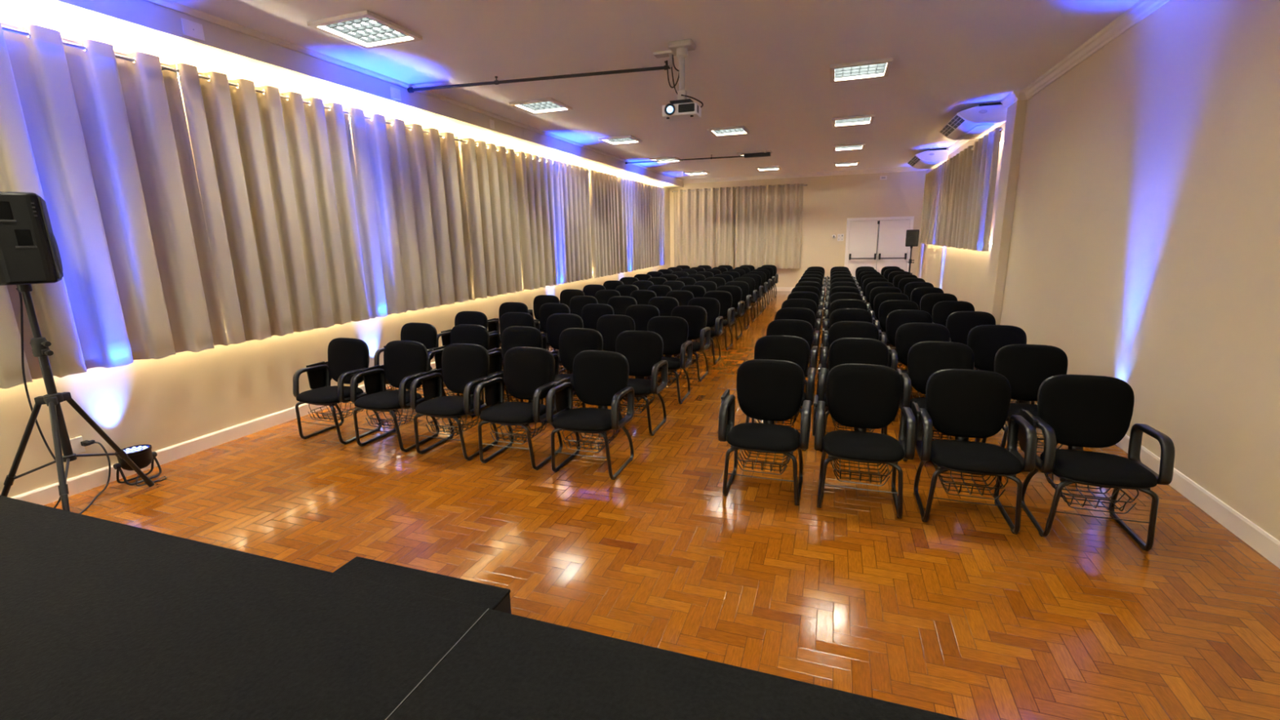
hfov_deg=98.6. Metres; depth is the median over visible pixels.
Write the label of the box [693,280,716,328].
chair
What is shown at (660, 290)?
chair
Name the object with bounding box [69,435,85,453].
wall outlet
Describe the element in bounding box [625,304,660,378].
chair
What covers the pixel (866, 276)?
chair
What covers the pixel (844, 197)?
wall
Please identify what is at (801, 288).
chair
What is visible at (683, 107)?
vent
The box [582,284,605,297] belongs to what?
chair
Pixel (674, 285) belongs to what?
chair
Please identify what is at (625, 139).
ceiling light
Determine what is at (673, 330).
chair
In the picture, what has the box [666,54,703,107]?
cables
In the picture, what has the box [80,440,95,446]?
plug
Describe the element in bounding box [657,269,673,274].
chair
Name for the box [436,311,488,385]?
chair
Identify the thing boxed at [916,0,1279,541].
wall
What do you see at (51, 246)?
grille
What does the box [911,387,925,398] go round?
basket
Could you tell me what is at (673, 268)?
chair
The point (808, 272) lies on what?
chair
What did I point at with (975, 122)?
air conditioner
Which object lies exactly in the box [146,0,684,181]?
trim
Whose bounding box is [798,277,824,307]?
chair
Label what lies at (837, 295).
chair
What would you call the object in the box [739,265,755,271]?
chair
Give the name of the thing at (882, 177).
junction box
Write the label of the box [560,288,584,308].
chair
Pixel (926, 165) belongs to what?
grille
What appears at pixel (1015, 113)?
pillar
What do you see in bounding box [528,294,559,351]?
chair
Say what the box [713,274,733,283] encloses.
chair
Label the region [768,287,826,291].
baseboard
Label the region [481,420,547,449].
basket
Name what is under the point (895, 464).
basket
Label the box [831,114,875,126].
ceiling light
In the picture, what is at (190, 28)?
cover plate
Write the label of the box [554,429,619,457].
basket
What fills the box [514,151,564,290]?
curtain
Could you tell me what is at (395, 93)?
cover plate
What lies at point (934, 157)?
air conditioner
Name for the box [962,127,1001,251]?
curtain
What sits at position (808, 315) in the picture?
chair
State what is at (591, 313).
chair
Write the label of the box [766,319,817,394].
chair
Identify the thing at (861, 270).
chair
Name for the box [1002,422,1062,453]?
basket
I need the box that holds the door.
[844,216,914,276]
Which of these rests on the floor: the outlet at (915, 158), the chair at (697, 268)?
the chair at (697, 268)
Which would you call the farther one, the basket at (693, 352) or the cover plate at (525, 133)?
the cover plate at (525, 133)
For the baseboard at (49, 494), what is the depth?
4.67 m
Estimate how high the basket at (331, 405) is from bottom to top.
0.192 m
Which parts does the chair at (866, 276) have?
backrest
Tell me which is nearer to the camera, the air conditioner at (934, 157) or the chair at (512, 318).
the chair at (512, 318)
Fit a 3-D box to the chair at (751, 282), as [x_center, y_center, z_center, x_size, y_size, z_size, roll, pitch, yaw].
[2.100,-1.249,11.379,0.598,0.882,0.541,3,13,18]
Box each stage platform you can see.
[0,495,488,719]
[387,608,966,719]
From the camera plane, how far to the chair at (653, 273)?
14.08 m
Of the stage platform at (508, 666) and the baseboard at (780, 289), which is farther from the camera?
the baseboard at (780, 289)
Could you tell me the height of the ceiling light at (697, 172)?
0.144 m
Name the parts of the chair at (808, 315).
backrest, armrest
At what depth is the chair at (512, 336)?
5.58 m
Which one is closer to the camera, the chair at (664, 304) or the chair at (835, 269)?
the chair at (664, 304)
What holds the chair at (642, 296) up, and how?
on the floor
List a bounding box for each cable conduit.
[407,61,671,93]
[625,155,743,164]
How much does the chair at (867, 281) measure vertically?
0.882 m
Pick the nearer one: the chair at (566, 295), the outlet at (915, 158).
the chair at (566, 295)
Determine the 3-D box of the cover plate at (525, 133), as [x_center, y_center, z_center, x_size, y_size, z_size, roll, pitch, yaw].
[-1.804,-3.541,8.650,0.012,0.116,0.110,3,13,19]
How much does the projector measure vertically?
0.120 m
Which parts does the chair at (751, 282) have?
backrest, leg frame, armrest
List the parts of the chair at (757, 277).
backrest, leg frame, armrest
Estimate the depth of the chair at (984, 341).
5.07 m
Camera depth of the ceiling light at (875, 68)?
6.14 m
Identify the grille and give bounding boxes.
[38,196,63,278]
[920,162,938,168]
[958,124,994,140]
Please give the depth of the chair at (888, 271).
13.16 m
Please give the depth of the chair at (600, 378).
4.24 m
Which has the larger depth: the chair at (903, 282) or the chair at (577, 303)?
the chair at (903, 282)
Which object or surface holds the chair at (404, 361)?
on the floor
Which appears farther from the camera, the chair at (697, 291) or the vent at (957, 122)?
the chair at (697, 291)
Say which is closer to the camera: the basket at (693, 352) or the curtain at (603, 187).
the basket at (693, 352)
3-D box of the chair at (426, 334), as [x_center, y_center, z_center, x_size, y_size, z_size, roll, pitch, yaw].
[-2.502,0.068,5.920,0.598,0.882,0.541,3,13,19]
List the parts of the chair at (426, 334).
armrest, backrest, armrest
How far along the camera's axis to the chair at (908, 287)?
9.55 m
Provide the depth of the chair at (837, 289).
9.02 m
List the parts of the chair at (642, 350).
backrest, seat, leg frame, armrest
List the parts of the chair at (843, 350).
armrest, leg frame, backrest, leg frame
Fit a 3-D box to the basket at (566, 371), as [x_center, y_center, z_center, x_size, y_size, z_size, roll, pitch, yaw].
[-0.956,0.099,6.411,0.448,0.192,0.383,3,13,18]
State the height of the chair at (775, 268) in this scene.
0.882 m
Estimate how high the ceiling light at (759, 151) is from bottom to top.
0.144 m
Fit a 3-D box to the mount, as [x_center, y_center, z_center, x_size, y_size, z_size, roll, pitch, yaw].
[0.396,-2.680,5.184,0.230,0.559,0.185,3,13,19]
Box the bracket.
[653,49,676,67]
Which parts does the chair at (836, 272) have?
backrest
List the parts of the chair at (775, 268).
backrest, leg frame, armrest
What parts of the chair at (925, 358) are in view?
armrest, seat, backrest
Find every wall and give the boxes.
[0,7,670,497]
[670,170,925,287]
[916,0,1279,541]
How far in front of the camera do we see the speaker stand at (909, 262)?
14.94 m
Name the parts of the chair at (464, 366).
armrest, leg frame, seat rail, seat, backrest, leg frame, armrest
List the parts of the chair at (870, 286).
backrest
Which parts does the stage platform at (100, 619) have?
joint strip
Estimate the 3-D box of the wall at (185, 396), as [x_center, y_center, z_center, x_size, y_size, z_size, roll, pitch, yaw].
[-2.535,-1.835,8.446,0.150,3.500,21.360,3,13,19]
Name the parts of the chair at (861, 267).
backrest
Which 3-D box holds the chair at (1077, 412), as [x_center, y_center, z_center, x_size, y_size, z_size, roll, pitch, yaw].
[2.593,0.567,3.172,0.598,0.882,0.541,3,13,19]
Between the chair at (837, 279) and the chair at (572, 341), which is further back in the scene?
the chair at (837, 279)
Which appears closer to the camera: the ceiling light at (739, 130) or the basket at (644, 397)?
the basket at (644, 397)
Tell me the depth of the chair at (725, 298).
8.74 m
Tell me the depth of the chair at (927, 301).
7.77 m
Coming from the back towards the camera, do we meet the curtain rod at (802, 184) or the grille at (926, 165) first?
the curtain rod at (802, 184)
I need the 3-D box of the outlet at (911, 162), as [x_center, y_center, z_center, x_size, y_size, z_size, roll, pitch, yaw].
[6.482,-4.692,13.125,0.120,0.093,0.650,3,13,19]
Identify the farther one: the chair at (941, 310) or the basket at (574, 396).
the chair at (941, 310)
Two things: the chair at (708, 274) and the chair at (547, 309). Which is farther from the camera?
the chair at (708, 274)
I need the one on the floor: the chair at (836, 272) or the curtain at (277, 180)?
the chair at (836, 272)
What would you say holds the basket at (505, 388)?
on the chair at (512, 336)
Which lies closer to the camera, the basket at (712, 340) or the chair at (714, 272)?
the basket at (712, 340)
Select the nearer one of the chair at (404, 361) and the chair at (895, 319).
the chair at (404, 361)
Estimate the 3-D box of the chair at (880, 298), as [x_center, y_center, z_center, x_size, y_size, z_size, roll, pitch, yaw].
[3.569,-0.496,7.853,0.598,0.882,0.541,3,13,19]
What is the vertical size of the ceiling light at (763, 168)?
0.144 m
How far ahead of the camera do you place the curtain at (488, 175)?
8.34 m
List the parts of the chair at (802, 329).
backrest, leg frame, armrest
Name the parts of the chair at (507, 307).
armrest, backrest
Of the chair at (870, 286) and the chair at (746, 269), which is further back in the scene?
the chair at (746, 269)
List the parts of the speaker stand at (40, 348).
leg, clamp knob, clamp knob, leg, leg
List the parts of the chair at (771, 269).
backrest, leg frame, armrest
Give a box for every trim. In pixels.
[0,0,683,187]
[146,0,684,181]
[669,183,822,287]
[683,0,1169,183]
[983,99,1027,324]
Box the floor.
[44,290,1279,719]
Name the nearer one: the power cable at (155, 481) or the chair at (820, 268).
the power cable at (155, 481)
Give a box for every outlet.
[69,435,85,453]
[907,160,915,166]
[911,155,920,163]
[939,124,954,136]
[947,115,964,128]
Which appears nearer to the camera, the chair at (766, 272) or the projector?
the projector
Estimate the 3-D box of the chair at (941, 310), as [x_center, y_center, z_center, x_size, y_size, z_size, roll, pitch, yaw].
[3.854,-0.262,6.769,0.598,0.882,0.541,3,13,19]
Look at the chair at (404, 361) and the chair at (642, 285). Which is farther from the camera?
the chair at (642, 285)
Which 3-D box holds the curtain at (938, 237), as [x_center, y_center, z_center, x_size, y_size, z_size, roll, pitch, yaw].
[6.476,-3.323,11.773,0.128,1.730,1.663,3,13,19]
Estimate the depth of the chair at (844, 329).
5.43 m
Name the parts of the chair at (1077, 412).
armrest, leg frame, backrest, seat, seat rail, leg frame, armrest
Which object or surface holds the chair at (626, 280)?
on the floor
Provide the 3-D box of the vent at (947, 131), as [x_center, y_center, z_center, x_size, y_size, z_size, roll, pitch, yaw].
[4.990,-3.728,8.945,0.120,0.093,0.675,3,13,19]
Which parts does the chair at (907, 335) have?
armrest, seat, backrest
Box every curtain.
[0,21,228,388]
[176,62,375,344]
[348,107,472,317]
[457,136,522,300]
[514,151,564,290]
[558,160,592,283]
[588,169,620,277]
[617,177,644,272]
[643,183,665,268]
[673,187,715,268]
[715,186,733,267]
[734,185,764,268]
[764,183,803,268]
[919,167,937,244]
[930,157,952,246]
[945,145,973,248]
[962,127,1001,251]
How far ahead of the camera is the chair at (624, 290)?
10.29 m
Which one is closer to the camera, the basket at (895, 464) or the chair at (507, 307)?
the basket at (895, 464)
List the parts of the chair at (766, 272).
backrest, leg frame, armrest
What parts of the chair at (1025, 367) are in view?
leg frame, seat, backrest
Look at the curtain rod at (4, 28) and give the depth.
4.33 m
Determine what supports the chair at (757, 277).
on the floor
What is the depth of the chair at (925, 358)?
4.34 m
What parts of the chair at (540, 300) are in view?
armrest, backrest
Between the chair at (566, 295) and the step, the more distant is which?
the chair at (566, 295)
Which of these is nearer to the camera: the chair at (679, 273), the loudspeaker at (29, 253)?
the loudspeaker at (29, 253)
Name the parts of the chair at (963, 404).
armrest, leg frame, backrest, seat, seat rail, leg frame, armrest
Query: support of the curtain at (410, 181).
hanging from the curtain rod at (4, 28)
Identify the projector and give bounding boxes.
[662,102,701,121]
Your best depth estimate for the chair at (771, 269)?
15.01 m
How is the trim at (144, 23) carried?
attached to the wall at (185, 396)
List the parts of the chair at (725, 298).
backrest, seat, leg frame, armrest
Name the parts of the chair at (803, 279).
backrest, armrest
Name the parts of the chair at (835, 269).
backrest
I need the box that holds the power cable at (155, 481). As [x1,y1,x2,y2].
[135,475,166,485]
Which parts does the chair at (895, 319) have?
armrest, backrest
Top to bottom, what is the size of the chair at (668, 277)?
0.882 m
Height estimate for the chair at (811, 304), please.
0.882 m
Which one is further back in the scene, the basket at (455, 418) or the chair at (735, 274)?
the chair at (735, 274)
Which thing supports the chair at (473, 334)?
on the floor
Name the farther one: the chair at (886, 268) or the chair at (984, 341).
the chair at (886, 268)
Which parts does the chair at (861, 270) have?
backrest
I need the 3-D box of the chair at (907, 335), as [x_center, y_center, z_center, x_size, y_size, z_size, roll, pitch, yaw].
[2.645,0.120,5.174,0.598,0.882,0.541,3,13,19]
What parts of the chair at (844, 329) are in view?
armrest, backrest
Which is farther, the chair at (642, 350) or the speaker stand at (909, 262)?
the speaker stand at (909, 262)
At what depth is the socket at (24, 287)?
3.30 m
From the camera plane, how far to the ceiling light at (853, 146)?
11.60 m
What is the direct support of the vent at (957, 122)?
attached to the air conditioner at (975, 122)
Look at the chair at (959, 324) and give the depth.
5.96 m
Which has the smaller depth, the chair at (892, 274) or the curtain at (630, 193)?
the chair at (892, 274)
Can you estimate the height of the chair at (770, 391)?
0.882 m
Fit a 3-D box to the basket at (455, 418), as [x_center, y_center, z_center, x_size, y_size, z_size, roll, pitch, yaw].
[-1.574,0.508,4.634,0.448,0.192,0.383,3,13,19]
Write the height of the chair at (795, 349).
0.882 m
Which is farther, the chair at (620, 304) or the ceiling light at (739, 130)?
the ceiling light at (739, 130)
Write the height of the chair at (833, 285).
0.882 m
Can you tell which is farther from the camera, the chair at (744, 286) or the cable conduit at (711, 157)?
the cable conduit at (711, 157)
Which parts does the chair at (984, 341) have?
backrest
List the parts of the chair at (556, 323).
armrest, backrest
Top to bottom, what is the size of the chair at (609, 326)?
0.882 m
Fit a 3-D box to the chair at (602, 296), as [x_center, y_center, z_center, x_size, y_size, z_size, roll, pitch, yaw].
[-0.629,-0.726,9.301,0.598,0.882,0.541,3,13,19]
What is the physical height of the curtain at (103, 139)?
2.265 m
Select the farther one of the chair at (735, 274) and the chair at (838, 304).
the chair at (735, 274)
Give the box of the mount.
[667,38,695,103]
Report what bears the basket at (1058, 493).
on the chair at (1077, 412)
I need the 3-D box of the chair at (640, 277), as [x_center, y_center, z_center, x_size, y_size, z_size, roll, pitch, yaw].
[-0.012,-1.587,13.105,0.598,0.882,0.541,3,13,19]
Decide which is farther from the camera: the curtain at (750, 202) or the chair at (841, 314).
the curtain at (750, 202)
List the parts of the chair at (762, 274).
backrest, leg frame, armrest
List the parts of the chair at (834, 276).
backrest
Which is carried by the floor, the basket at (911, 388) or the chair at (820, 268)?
the chair at (820, 268)
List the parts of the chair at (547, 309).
armrest, backrest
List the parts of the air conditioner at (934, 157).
panel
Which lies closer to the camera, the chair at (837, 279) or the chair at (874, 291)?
the chair at (874, 291)
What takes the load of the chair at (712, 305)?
on the floor
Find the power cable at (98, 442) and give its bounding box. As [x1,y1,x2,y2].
[79,441,111,514]
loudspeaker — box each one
[0,191,63,292]
[905,229,919,248]
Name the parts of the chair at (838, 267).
backrest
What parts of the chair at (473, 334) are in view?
armrest, backrest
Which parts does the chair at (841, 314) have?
armrest, backrest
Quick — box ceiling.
[169,0,1139,179]
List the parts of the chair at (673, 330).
backrest, seat, leg frame, armrest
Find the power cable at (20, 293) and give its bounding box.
[16,288,61,507]
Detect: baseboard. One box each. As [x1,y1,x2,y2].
[10,332,543,505]
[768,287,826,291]
[1115,434,1279,568]
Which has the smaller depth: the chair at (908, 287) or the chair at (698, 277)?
the chair at (908, 287)
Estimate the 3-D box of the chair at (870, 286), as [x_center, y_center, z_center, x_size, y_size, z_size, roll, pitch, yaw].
[4.193,-0.913,9.662,0.598,0.882,0.541,3,13,20]
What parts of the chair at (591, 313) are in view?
backrest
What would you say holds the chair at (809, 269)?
on the floor
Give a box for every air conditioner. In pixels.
[907,147,948,168]
[938,102,1007,140]
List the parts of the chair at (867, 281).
backrest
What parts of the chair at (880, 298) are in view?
armrest, backrest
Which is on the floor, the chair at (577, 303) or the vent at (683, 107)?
the chair at (577, 303)
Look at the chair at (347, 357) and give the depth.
5.08 m
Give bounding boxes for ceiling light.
[306,9,422,48]
[508,97,573,114]
[598,135,642,145]
[649,156,682,163]
[683,170,709,175]
[707,125,750,136]
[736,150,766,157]
[755,165,781,170]
[829,57,893,82]
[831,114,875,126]
[832,142,865,151]
[833,160,859,166]
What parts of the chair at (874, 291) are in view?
armrest, backrest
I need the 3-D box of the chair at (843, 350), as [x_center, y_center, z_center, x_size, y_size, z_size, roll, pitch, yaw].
[1.747,0.294,4.482,0.598,0.882,0.541,3,13,20]
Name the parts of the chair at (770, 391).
armrest, leg frame, seat rail, seat, backrest, leg frame, armrest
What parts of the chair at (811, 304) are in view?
backrest, armrest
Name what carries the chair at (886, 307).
on the floor
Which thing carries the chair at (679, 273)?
on the floor
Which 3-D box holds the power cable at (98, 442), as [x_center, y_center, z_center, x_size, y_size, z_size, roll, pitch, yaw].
[-3.833,0.842,3.788,0.083,0.354,0.774,-7,14,-25]
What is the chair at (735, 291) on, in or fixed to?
on the floor
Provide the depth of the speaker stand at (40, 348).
3.45 m
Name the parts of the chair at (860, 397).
armrest, leg frame, seat rail, seat, backrest, leg frame, armrest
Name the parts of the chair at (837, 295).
armrest, backrest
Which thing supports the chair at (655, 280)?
on the floor
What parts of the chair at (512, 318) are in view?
armrest, backrest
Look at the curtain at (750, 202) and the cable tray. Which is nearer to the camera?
the cable tray
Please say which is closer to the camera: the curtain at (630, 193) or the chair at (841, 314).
the chair at (841, 314)
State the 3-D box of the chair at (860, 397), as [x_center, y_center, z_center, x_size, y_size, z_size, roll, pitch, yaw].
[1.427,0.505,3.569,0.598,0.882,0.541,3,13,19]
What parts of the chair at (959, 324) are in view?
backrest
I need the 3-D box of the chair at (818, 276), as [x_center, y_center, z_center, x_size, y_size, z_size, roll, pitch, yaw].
[3.658,-1.387,11.845,0.598,0.882,0.541,3,13,19]
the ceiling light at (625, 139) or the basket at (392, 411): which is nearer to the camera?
the basket at (392, 411)
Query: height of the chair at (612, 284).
0.882 m
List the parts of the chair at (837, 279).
backrest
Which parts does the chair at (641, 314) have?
backrest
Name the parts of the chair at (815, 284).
backrest, armrest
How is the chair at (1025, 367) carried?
on the floor
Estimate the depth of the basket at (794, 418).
4.59 m
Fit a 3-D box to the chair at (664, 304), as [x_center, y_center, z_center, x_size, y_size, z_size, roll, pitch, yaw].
[0.264,-0.455,7.996,0.598,0.882,0.541,3,13,20]
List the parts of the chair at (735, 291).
backrest, leg frame, armrest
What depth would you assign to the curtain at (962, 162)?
10.09 m
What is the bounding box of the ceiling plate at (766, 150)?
[739,150,772,155]
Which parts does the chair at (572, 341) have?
leg frame, armrest, seat, backrest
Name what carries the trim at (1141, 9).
attached to the wall at (1144, 248)
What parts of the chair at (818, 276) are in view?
backrest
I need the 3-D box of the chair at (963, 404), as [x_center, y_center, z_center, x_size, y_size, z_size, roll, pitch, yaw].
[2.006,0.537,3.365,0.598,0.882,0.541,3,13,19]
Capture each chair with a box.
[293,337,382,444]
[350,340,439,452]
[373,322,445,395]
[409,343,498,460]
[426,324,495,417]
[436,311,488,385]
[473,346,562,470]
[480,326,546,409]
[487,302,528,349]
[488,311,534,370]
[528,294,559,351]
[533,302,569,373]
[540,328,603,423]
[541,313,583,395]
[546,350,634,479]
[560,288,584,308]
[568,303,613,372]
[569,295,597,317]
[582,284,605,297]
[595,289,620,304]
[596,314,636,399]
[603,280,623,289]
[607,296,636,315]
[610,330,667,435]
[615,284,638,296]
[619,276,639,284]
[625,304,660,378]
[630,289,656,304]
[632,280,653,289]
[634,274,651,280]
[635,315,692,404]
[646,271,662,277]
[647,276,666,284]
[647,284,671,297]
[648,296,679,357]
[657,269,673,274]
[659,274,678,280]
[661,305,710,382]
[662,280,684,290]
[666,290,695,342]
[667,266,682,271]
[671,271,688,277]
[675,276,696,285]
[676,265,690,269]
[680,284,706,297]
[681,269,697,274]
[685,297,723,364]
[686,274,705,281]
[689,266,705,272]
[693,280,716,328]
[695,271,713,278]
[696,290,734,350]
[697,265,711,270]
[704,276,725,288]
[705,268,721,275]
[710,285,744,339]
[712,266,727,273]
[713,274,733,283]
[718,265,733,271]
[718,359,811,505]
[721,271,739,279]
[724,280,751,329]
[728,268,745,277]
[730,277,757,322]
[734,266,750,274]
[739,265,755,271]
[741,274,763,315]
[746,271,768,310]
[746,335,815,450]
[752,268,771,305]
[757,266,774,300]
[761,264,778,297]
[766,307,819,363]
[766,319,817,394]
[773,298,820,346]
[780,291,822,333]
[791,285,822,322]
[795,281,823,314]
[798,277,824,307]
[800,274,825,301]
[802,271,825,295]
[804,268,826,291]
[807,266,826,288]
[812,363,915,518]
[816,337,888,451]
[819,320,879,410]
[821,308,879,369]
[822,292,862,342]
[822,299,867,359]
[823,286,859,330]
[825,277,855,312]
[825,281,857,315]
[826,266,848,287]
[826,268,850,282]
[826,271,852,286]
[826,274,853,290]
[852,266,874,286]
[853,268,877,291]
[855,271,880,296]
[857,274,884,301]
[858,277,888,306]
[861,281,893,310]
[864,286,901,334]
[867,292,909,333]
[872,300,919,349]
[878,309,932,369]
[880,266,900,275]
[883,268,904,279]
[887,322,950,421]
[888,271,911,284]
[893,274,917,288]
[896,341,979,461]
[897,277,924,293]
[903,281,933,300]
[911,287,943,310]
[911,368,1037,533]
[920,293,957,317]
[932,301,977,369]
[946,311,995,368]
[967,324,1035,404]
[982,343,1067,453]
[1017,374,1174,551]
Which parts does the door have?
latch rod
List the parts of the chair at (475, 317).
armrest, backrest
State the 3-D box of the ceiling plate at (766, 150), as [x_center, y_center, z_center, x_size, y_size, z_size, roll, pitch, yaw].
[2.516,-4.520,12.000,0.680,0.022,0.340,3,13,19]
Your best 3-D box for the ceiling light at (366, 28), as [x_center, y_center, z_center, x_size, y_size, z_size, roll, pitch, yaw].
[-2.299,-2.823,4.625,0.620,0.144,0.620,3,13,19]
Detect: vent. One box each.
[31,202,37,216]
[678,102,694,112]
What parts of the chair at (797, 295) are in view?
backrest, armrest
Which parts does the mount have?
ceiling plate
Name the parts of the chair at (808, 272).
backrest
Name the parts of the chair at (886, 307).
armrest, backrest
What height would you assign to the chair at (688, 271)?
0.882 m
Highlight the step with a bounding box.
[333,556,511,613]
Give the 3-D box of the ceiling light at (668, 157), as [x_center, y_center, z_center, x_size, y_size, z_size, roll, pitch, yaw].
[0.609,-4.701,12.770,0.620,0.144,0.620,3,13,19]
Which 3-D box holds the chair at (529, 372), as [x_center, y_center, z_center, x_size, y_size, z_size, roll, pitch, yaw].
[-0.988,0.372,4.405,0.598,0.882,0.541,3,13,19]
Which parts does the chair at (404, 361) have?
armrest, leg frame, seat rail, seat, backrest, leg frame, armrest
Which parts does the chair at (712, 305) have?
backrest, seat, leg frame, armrest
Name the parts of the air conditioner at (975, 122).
panel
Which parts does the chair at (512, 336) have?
armrest, leg frame, seat, backrest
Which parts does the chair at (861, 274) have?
backrest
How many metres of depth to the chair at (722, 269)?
15.44 m
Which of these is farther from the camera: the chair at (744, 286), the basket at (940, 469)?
the chair at (744, 286)
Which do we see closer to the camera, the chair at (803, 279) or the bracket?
the bracket
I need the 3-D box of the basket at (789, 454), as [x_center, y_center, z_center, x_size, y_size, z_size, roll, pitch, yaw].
[0.850,0.647,3.773,0.448,0.192,0.383,3,13,19]
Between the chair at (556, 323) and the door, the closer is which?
the chair at (556, 323)
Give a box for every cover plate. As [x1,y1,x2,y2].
[180,17,204,40]
[390,86,401,100]
[489,119,494,128]
[523,130,527,138]
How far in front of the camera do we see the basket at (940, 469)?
3.28 m
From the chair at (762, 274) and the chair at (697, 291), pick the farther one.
the chair at (762, 274)
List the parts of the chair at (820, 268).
backrest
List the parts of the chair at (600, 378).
armrest, leg frame, seat rail, seat, backrest, leg frame, armrest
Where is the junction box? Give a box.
[880,175,887,179]
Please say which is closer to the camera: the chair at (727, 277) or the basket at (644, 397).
the basket at (644, 397)
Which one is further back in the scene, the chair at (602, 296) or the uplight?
the chair at (602, 296)
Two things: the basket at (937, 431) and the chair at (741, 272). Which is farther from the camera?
the chair at (741, 272)
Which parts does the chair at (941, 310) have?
backrest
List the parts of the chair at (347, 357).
armrest, leg frame, seat rail, seat, backrest, armrest, leg frame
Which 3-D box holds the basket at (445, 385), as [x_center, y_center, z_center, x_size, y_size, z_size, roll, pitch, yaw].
[-1.876,0.271,5.731,0.448,0.192,0.383,3,13,19]
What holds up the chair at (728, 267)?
on the floor
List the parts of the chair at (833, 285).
backrest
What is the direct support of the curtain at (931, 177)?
hanging from the curtain rod
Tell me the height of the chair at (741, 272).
0.882 m
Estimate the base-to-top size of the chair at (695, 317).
0.882 m
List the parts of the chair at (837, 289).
armrest, backrest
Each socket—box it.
[16,284,32,292]
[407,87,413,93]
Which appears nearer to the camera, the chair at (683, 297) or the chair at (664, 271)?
the chair at (683, 297)
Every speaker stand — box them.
[0,291,155,511]
[906,248,914,274]
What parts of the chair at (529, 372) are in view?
armrest, leg frame, seat rail, seat, backrest, leg frame, armrest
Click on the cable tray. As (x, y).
(767, 153)
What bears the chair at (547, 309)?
on the floor
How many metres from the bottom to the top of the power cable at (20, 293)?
1.523 m
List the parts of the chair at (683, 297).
backrest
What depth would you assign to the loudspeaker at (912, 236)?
14.70 m
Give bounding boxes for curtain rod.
[1,25,619,180]
[671,184,807,192]
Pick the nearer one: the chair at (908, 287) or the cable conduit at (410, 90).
the cable conduit at (410, 90)
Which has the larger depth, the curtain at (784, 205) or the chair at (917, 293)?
the curtain at (784, 205)
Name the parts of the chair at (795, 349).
leg frame, backrest, seat, armrest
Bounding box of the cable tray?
[743,151,770,158]
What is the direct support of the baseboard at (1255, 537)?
attached to the wall at (1144, 248)
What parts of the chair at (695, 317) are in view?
backrest, seat, leg frame, armrest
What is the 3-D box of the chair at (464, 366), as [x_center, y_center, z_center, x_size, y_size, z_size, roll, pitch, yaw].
[-1.579,0.337,4.623,0.598,0.882,0.541,3,13,19]
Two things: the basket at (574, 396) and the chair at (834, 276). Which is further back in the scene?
the chair at (834, 276)
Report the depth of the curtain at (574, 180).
11.02 m
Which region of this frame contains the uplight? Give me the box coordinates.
[113,444,161,484]
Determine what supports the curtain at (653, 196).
hanging from the curtain rod at (4, 28)
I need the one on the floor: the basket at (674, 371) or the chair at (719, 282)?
the chair at (719, 282)
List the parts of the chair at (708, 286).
backrest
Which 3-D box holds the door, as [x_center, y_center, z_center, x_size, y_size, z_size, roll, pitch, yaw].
[6.980,-3.084,16.195,1.790,2.160,0.215,3,13,19]
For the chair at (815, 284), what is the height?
0.882 m
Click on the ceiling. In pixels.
(762, 66)
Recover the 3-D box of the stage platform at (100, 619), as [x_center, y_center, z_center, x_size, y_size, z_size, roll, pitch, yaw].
[-3.223,1.535,0.623,3.946,0.353,4.757,3,13,19]
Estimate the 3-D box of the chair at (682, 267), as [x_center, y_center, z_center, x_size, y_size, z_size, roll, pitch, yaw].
[1.237,-2.414,16.697,0.598,0.882,0.541,3,13,19]
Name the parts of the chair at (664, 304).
backrest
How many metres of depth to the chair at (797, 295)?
8.32 m
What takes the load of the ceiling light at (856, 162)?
attached to the ceiling
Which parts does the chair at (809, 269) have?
backrest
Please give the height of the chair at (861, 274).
0.882 m
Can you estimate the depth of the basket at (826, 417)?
4.42 m
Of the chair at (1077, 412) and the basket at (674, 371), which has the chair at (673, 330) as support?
the basket at (674, 371)
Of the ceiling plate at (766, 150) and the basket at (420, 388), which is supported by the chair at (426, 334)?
the basket at (420, 388)
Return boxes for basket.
[299,402,363,426]
[357,408,420,432]
[386,382,422,391]
[417,414,481,440]
[433,385,463,398]
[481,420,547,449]
[484,387,519,404]
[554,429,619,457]
[559,364,573,374]
[564,391,582,409]
[610,394,654,417]
[644,368,680,388]
[671,351,700,368]
[692,337,714,351]
[728,448,793,481]
[757,411,799,431]
[824,459,897,493]
[825,416,875,432]
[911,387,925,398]
[932,428,954,439]
[933,463,1016,507]
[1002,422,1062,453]
[1044,472,1150,523]
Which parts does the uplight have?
knob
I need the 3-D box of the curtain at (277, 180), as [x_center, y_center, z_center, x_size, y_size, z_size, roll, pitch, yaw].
[-3.368,-1.407,5.355,0.165,2.265,1.662,3,13,19]
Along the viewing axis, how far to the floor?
3.10 m
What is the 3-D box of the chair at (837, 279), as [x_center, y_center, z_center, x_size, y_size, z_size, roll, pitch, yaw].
[3.930,-1.150,10.752,0.598,0.882,0.541,3,13,20]
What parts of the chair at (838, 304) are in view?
armrest, backrest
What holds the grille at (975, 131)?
attached to the air conditioner at (975, 122)
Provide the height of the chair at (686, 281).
0.882 m
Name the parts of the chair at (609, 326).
backrest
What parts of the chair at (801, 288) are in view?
backrest, armrest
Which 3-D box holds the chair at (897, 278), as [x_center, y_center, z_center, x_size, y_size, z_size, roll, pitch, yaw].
[5.404,-1.290,11.236,0.598,0.882,0.541,3,13,20]
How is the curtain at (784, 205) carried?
hanging from the curtain rod at (802, 184)
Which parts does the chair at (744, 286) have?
backrest, leg frame, armrest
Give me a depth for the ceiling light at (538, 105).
7.44 m

